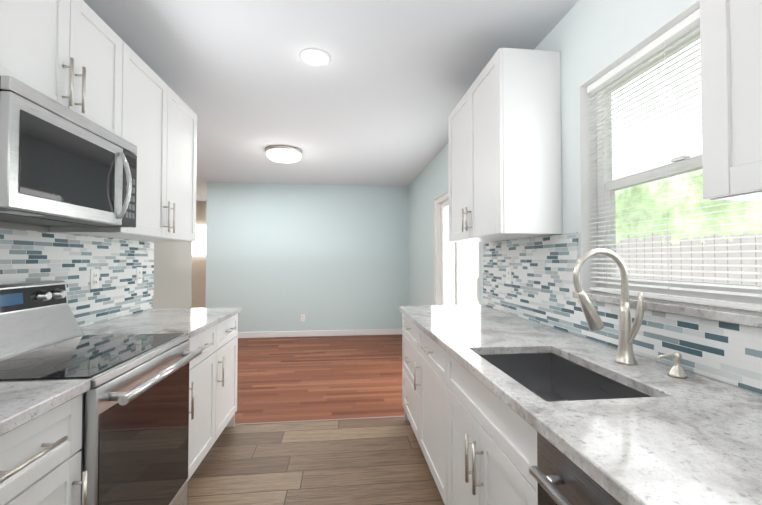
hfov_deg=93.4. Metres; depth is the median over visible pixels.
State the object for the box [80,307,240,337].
countertop
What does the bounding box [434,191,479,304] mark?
door frame
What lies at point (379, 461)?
floor
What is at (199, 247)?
window
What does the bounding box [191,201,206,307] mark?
wall
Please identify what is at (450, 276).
backdrop
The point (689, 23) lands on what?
window blind slats
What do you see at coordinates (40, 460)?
base cabinet
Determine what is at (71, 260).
tile backsplash
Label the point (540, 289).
tile backsplash
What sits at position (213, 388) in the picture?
base cabinet
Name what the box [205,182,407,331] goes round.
wall
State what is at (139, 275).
outlet
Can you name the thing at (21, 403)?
countertop
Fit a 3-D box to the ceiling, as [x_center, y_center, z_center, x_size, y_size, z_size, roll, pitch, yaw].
[-2.276,-1.258,3.089,6.440,0.100,10.140,0,-1,-6]
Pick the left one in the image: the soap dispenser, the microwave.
the microwave
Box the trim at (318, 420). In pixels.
[235,416,404,424]
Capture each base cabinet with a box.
[0,394,86,504]
[187,313,237,481]
[402,314,413,430]
[414,324,437,487]
[438,345,537,504]
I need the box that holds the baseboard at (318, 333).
[237,329,402,337]
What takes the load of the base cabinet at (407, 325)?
on the floor at (379, 461)
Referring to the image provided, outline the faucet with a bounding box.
[573,248,643,364]
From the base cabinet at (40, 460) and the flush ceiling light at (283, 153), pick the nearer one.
the base cabinet at (40, 460)
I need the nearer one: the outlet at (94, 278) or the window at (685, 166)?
the window at (685, 166)
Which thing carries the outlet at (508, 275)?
attached to the tile backsplash at (540, 289)
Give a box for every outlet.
[90,269,98,288]
[136,267,142,283]
[506,267,511,283]
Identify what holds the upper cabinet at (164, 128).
attached to the wall at (172, 274)
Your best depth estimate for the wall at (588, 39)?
1.81 m
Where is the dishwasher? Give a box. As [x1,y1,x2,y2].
[529,432,620,504]
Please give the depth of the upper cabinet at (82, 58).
1.49 m
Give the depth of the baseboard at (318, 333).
6.00 m
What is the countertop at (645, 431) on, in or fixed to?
on the base cabinet at (476, 438)
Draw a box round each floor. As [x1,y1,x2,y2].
[187,417,444,504]
[235,334,404,423]
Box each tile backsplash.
[0,228,153,326]
[483,232,761,393]
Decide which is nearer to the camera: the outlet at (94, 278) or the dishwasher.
the dishwasher
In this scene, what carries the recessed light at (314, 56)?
in the ceiling
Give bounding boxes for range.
[0,280,202,504]
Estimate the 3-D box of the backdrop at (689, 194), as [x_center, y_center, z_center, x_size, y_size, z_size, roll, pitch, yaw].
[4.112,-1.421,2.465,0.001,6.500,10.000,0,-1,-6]
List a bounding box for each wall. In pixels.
[0,221,191,327]
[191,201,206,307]
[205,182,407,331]
[408,0,761,394]
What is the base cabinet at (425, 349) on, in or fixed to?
on the floor at (379, 461)
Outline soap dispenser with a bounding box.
[655,352,686,377]
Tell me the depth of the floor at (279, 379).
3.87 m
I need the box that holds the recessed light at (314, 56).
[300,48,330,65]
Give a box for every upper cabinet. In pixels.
[0,0,11,75]
[8,0,135,235]
[97,54,196,241]
[448,48,561,241]
[699,0,761,200]
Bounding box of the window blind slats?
[587,8,761,310]
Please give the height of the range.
1.179 m
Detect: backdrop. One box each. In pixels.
[445,207,477,304]
[608,39,761,311]
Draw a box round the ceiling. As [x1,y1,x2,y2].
[83,0,578,200]
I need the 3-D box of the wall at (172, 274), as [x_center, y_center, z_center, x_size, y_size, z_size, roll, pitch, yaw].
[-1.589,0.021,0.820,0.140,2.550,5.250,0,-1,-6]
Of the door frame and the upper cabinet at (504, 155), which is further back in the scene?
the door frame
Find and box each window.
[192,225,205,255]
[579,0,761,310]
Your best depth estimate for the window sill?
1.18 m
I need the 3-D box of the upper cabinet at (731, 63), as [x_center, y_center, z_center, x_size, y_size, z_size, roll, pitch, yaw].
[0.946,-0.613,0.419,0.339,0.970,0.860,0,-1,-6]
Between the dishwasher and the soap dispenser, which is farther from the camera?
the soap dispenser
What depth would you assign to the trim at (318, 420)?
2.85 m
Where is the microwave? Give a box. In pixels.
[0,75,136,226]
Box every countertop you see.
[0,379,90,435]
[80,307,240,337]
[398,305,761,504]
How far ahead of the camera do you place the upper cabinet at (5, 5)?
1.18 m
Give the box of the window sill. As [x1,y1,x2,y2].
[573,291,761,327]
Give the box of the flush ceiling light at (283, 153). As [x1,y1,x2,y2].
[265,145,302,162]
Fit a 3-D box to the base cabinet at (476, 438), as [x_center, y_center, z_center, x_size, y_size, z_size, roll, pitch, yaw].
[0.671,0.869,1.336,0.659,0.874,0.840,0,-1,-6]
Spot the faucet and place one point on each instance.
(627, 336)
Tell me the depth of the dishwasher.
0.76 m

